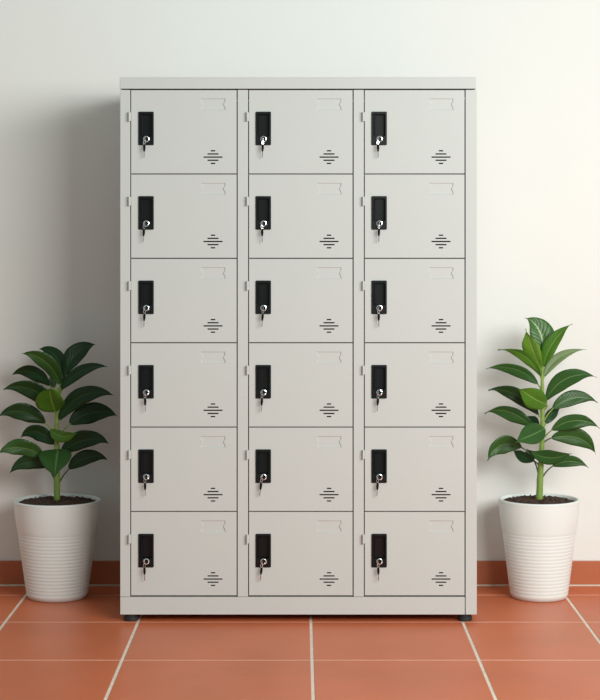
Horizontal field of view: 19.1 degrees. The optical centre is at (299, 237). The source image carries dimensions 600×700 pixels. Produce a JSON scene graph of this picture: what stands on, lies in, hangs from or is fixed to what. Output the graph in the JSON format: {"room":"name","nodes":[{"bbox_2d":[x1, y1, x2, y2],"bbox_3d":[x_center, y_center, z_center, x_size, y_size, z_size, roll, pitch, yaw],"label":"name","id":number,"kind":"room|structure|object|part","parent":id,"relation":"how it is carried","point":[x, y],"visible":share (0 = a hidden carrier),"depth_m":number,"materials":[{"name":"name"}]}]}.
{"room":"locker room","nodes":[
{"label":"locker room","id":0,"kind":"room"},
{"bbox_2d":[0,0,599,560],"bbox_3d":[0.000,-0.189,6.657,6.400,3.050,0.120,0,0,0],"label":"wall","id":1,"kind":"structure","parent":0,"point":[535,64],"depth_m":6.60,"materials":[{"name":"paint"}]},
{"bbox_2d":[0,561,599,585],"bbox_3d":[-0.017,1.241,6.588,6.939,0.092,0.018,0,0,0],"label":"baseboard","id":2,"kind":"structure","parent":1,"relation":"attached to","point":[103,573],"depth_m":6.58,"materials":[{"name":"tile"}]},
{"bbox_2d":[0,586,599,699],"bbox_3d":[-0.017,1.311,5.230,6.942,0.050,2.834,0,0,0],"label":"floor","id":3,"kind":"structure","parent":0,"point":[82,649],"depth_m":5.50,"materials":[{"name":"tile"}]},
{"bbox_2d":[0,342,116,602],"bbox_3d":[-0.859,0.829,6.368,0.352,0.913,0.311,0,0,33],"label":"potted plant","id":4,"kind":"object","parent":3,"relation":"on","point":[57,531],"visible":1,"depth_m":6.33,"materials":[{"name":"green plant"}]},
{"bbox_3d":[-0.870,0.741,6.375,0.026,0.408,0.025,0,0,0],"label":"stem","id":5,"kind":"part","parent":4,"relation":"part of","materials":[{"name":"green plant"}]},
{"bbox_3d":[-0.869,1.111,6.375,0.311,0.350,0.311,0,0,0],"label":"pot","id":6,"kind":"part","parent":4,"relation":"part of","materials":[{"name":"white ceramic"}]},
{"bbox_2d":[120,77,476,620],"bbox_3d":[-0.006,0.374,6.205,1.195,1.824,0.514,0,0,0],"label":"tall cabinet","id":7,"kind":"object","parent":3,"relation":"on","point":[204,275],"visible":1,"depth_m":5.96,"materials":[{"name":"metal"}]},
{"bbox_2d":[142,222,145,241],"bbox_3d":[-0.520,-0.019,5.949,0.009,0.068,0.013,0,0,21],"label":"key","id":8,"kind":"object","parent":7,"relation":"attached to","point":[143,232],"visible":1,"depth_m":5.94,"materials":[{"name":"silver metal"}]},
{"bbox_2d":[143,307,145,326],"bbox_3d":[-0.519,0.264,5.948,0.009,0.068,0.013,0,0,15],"label":"key","id":9,"kind":"object","parent":7,"relation":"attached to","point":[144,315],"visible":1,"depth_m":5.94,"materials":[{"name":"silver metal"}]},
{"bbox_2d":[143,560,145,580],"bbox_3d":[-0.518,1.112,5.948,0.008,0.068,0.013,-1,-1,20],"label":"key","id":10,"kind":"object","parent":7,"relation":"attached to","point":[144,568],"visible":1,"depth_m":5.94,"materials":[{"name":"silver metal"}]},
{"bbox_2d":[143,138,145,156],"bbox_3d":[-0.519,-0.301,5.948,0.008,0.068,0.013,1,0,19],"label":"key","id":11,"kind":"object","parent":7,"relation":"attached to","point":[144,146],"visible":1,"depth_m":5.94,"materials":[{"name":"silver metal"}]},
{"bbox_3d":[-0.515,1.046,5.964,0.051,0.112,0.018,0,0,0],"label":"handle","id":12,"kind":"part","parent":7,"relation":"part of","materials":[{"name":"black plastic"}]},
{"bbox_3d":[-0.515,0.764,5.964,0.051,0.112,0.018,0,0,0],"label":"handle","id":13,"kind":"part","parent":7,"relation":"part of","materials":[{"name":"black plastic"}]},
{"bbox_3d":[-0.515,0.481,5.964,0.051,0.112,0.018,0,0,0],"label":"handle","id":14,"kind":"part","parent":7,"relation":"part of","materials":[{"name":"black plastic"}]},
{"bbox_3d":[-0.515,0.198,5.964,0.051,0.112,0.018,0,0,0],"label":"handle","id":15,"kind":"part","parent":7,"relation":"part of","materials":[{"name":"black plastic"}]},
{"bbox_3d":[-0.515,-0.084,5.964,0.051,0.112,0.018,0,0,0],"label":"handle","id":16,"kind":"part","parent":7,"relation":"part of","materials":[{"name":"black plastic"}]},
{"bbox_3d":[-0.515,-0.367,5.964,0.051,0.112,0.018,0,0,0],"label":"handle","id":17,"kind":"part","parent":7,"relation":"part of","materials":[{"name":"black plastic"}]},
{"bbox_3d":[-0.389,1.057,5.969,0.354,0.279,0.018,0,0,0],"label":"door","id":18,"kind":"part","parent":7,"relation":"part of","materials":[{"name":"paint"}]},
{"bbox_3d":[-0.389,0.775,5.969,0.354,0.279,0.018,0,0,0],"label":"door","id":19,"kind":"part","parent":7,"relation":"part of","materials":[{"name":"paint"}]},
{"bbox_3d":[-0.389,0.492,5.969,0.354,0.279,0.018,0,0,0],"label":"door","id":20,"kind":"part","parent":7,"relation":"part of","materials":[{"name":"paint"}]},
{"bbox_3d":[-0.389,0.210,5.969,0.354,0.279,0.018,0,0,0],"label":"door","id":21,"kind":"part","parent":7,"relation":"part of","materials":[{"name":"paint"}]},
{"bbox_3d":[-0.389,-0.073,5.969,0.354,0.279,0.018,0,0,0],"label":"door","id":22,"kind":"part","parent":7,"relation":"part of","materials":[{"name":"paint"}]},
{"bbox_3d":[-0.389,-0.356,5.969,0.354,0.279,0.018,0,0,0],"label":"door","id":23,"kind":"part","parent":7,"relation":"part of","materials":[{"name":"paint"}]},
{"bbox_2d":[259,476,262,495],"bbox_3d":[-0.128,0.829,5.948,0.015,0.068,0.009,0,0,-32],"label":"key","id":24,"kind":"object","parent":7,"relation":"attached to","point":[260,486],"visible":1,"depth_m":5.94,"materials":[{"name":"silver metal"}]},
{"bbox_2d":[260,560,262,580],"bbox_3d":[-0.128,1.112,5.949,0.010,0.068,0.012,0,0,9],"label":"key","id":25,"kind":"object","parent":7,"relation":"attached to","point":[261,568],"visible":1,"depth_m":5.94,"materials":[{"name":"silver metal"}]},
{"bbox_2d":[261,138,263,157],"bbox_3d":[-0.124,-0.301,5.948,0.008,0.068,0.013,0,0,7],"label":"key","id":26,"kind":"object","parent":7,"relation":"attached to","point":[262,146],"visible":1,"depth_m":5.94,"materials":[{"name":"silver metal"}]},
{"bbox_2d":[261,307,263,326],"bbox_3d":[-0.124,0.264,5.948,0.009,0.068,0.013,0,0,5],"label":"key","id":27,"kind":"object","parent":7,"relation":"attached to","point":[262,315],"visible":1,"depth_m":5.94,"materials":[{"name":"silver metal"}]},
{"bbox_3d":[-0.123,1.046,5.964,0.051,0.112,0.018,0,0,0],"label":"handle","id":28,"kind":"part","parent":7,"relation":"part of","materials":[{"name":"black plastic"}]},
{"bbox_3d":[-0.123,0.764,5.964,0.051,0.112,0.018,0,0,0],"label":"handle","id":29,"kind":"part","parent":7,"relation":"part of","materials":[{"name":"black plastic"}]},
{"bbox_3d":[-0.123,0.481,5.964,0.051,0.112,0.018,0,0,0],"label":"handle","id":30,"kind":"part","parent":7,"relation":"part of","materials":[{"name":"black plastic"}]},
{"bbox_3d":[-0.123,0.198,5.964,0.051,0.112,0.018,0,0,0],"label":"handle","id":31,"kind":"part","parent":7,"relation":"part of","materials":[{"name":"black plastic"}]},
{"bbox_3d":[-0.123,-0.084,5.964,0.051,0.112,0.018,0,0,0],"label":"handle","id":32,"kind":"part","parent":7,"relation":"part of","materials":[{"name":"black plastic"}]},
{"bbox_3d":[-0.123,-0.367,5.964,0.051,0.112,0.018,0,0,0],"label":"handle","id":33,"kind":"part","parent":7,"relation":"part of","materials":[{"name":"black plastic"}]},
{"bbox_3d":[-0.007,1.232,6.208,1.191,0.058,0.497,0,0,0],"label":"rail","id":34,"kind":"part","parent":7,"relation":"part of","materials":[{"name":"metal"}]},
{"bbox_3d":[-0.007,-0.519,6.210,1.193,0.039,0.503,0,0,0],"label":"panel","id":35,"kind":"part","parent":7,"relation":"part of","materials":[{"name":"paint"}]},
{"bbox_3d":[0.002,1.057,5.969,0.347,0.279,0.018,0,0,0],"label":"door","id":36,"kind":"part","parent":7,"relation":"part of","materials":[{"name":"paint"}]},
{"bbox_3d":[0.002,0.775,5.969,0.347,0.279,0.018,0,0,0],"label":"door","id":37,"kind":"part","parent":7,"relation":"part of","materials":[{"name":"paint"}]},
{"bbox_3d":[0.002,0.492,5.969,0.347,0.279,0.018,0,0,0],"label":"door","id":38,"kind":"part","parent":7,"relation":"part of","materials":[{"name":"paint"}]},
{"bbox_3d":[0.002,0.210,5.969,0.347,0.279,0.018,0,0,0],"label":"door","id":39,"kind":"part","parent":7,"relation":"part of","materials":[{"name":"paint"}]},
{"bbox_3d":[0.002,-0.073,5.969,0.347,0.279,0.018,0,0,0],"label":"door","id":40,"kind":"part","parent":7,"relation":"part of","materials":[{"name":"paint"}]},
{"bbox_3d":[0.002,-0.356,5.969,0.347,0.279,0.018,0,0,0],"label":"door","id":41,"kind":"part","parent":7,"relation":"part of","materials":[{"name":"paint"}]},
{"bbox_2d":[376,476,378,495],"bbox_3d":[0.260,0.829,5.949,0.009,0.068,0.013,0,0,21],"label":"key","id":42,"kind":"object","parent":7,"relation":"attached to","point":[377,484],"visible":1,"depth_m":5.94,"materials":[{"name":"silver metal"}]},
{"bbox_2d":[377,560,379,580],"bbox_3d":[0.263,1.112,5.948,0.008,0.068,0.013,-2,-1,19],"label":"key","id":43,"kind":"object","parent":7,"relation":"attached to","point":[378,569],"visible":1,"depth_m":5.94,"materials":[{"name":"silver metal"}]},
{"bbox_3d":[0.265,1.046,5.964,0.051,0.112,0.018,0,0,0],"label":"handle","id":44,"kind":"part","parent":7,"relation":"part of","materials":[{"name":"black plastic"}]},
{"bbox_3d":[0.265,0.764,5.964,0.051,0.112,0.018,0,0,0],"label":"handle","id":45,"kind":"part","parent":7,"relation":"part of","materials":[{"name":"black plastic"}]},
{"bbox_3d":[0.265,0.481,5.964,0.051,0.112,0.018,0,0,0],"label":"handle","id":46,"kind":"part","parent":7,"relation":"part of","materials":[{"name":"black plastic"}]},
{"bbox_3d":[0.265,0.198,5.964,0.051,0.112,0.018,0,0,0],"label":"handle","id":47,"kind":"part","parent":7,"relation":"part of","materials":[{"name":"black plastic"}]},
{"bbox_3d":[0.265,-0.084,5.964,0.051,0.112,0.018,0,0,0],"label":"handle","id":48,"kind":"part","parent":7,"relation":"part of","materials":[{"name":"black plastic"}]},
{"bbox_3d":[0.265,-0.367,5.964,0.051,0.112,0.018,0,0,0],"label":"handle","id":49,"kind":"part","parent":7,"relation":"part of","materials":[{"name":"black plastic"}]},
{"bbox_3d":[0.384,1.057,5.969,0.334,0.279,0.018,0,0,0],"label":"door","id":50,"kind":"part","parent":7,"relation":"part of","materials":[{"name":"paint"}]},
{"bbox_3d":[0.384,0.775,5.969,0.334,0.279,0.018,0,0,0],"label":"door","id":51,"kind":"part","parent":7,"relation":"part of","materials":[{"name":"paint"}]},
{"bbox_3d":[0.384,0.492,5.969,0.334,0.279,0.018,0,0,0],"label":"door","id":52,"kind":"part","parent":7,"relation":"part of","materials":[{"name":"paint"}]},
{"bbox_3d":[0.384,0.210,5.969,0.334,0.279,0.018,0,0,0],"label":"door","id":53,"kind":"part","parent":7,"relation":"part of","materials":[{"name":"paint"}]},
{"bbox_3d":[0.384,-0.073,5.969,0.334,0.279,0.018,0,0,0],"label":"door","id":54,"kind":"part","parent":7,"relation":"part of","materials":[{"name":"paint"}]},
{"bbox_3d":[0.384,-0.356,5.969,0.334,0.279,0.018,0,0,0],"label":"door","id":55,"kind":"part","parent":7,"relation":"part of","materials":[{"name":"paint"}]},
{"bbox_2d":[485,317,599,601],"bbox_3d":[0.864,0.785,6.370,0.380,1.001,0.291,0,0,30],"label":"potted plant","id":56,"kind":"object","parent":3,"relation":"on","point":[539,528],"visible":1,"depth_m":6.34,"materials":[{"name":"green plant"}]},
{"bbox_3d":[0.856,1.109,6.375,0.290,0.353,0.290,0,0,0],"label":"pot","id":57,"kind":"part","parent":56,"relation":"part of","materials":[{"name":"white ceramic"}]},
{"bbox_3d":[0.860,0.702,6.375,0.034,0.488,0.027,0,0,0],"label":"stem","id":58,"kind":"part","parent":56,"relation":"part of","materials":[{"name":"green plant"}]}
]}

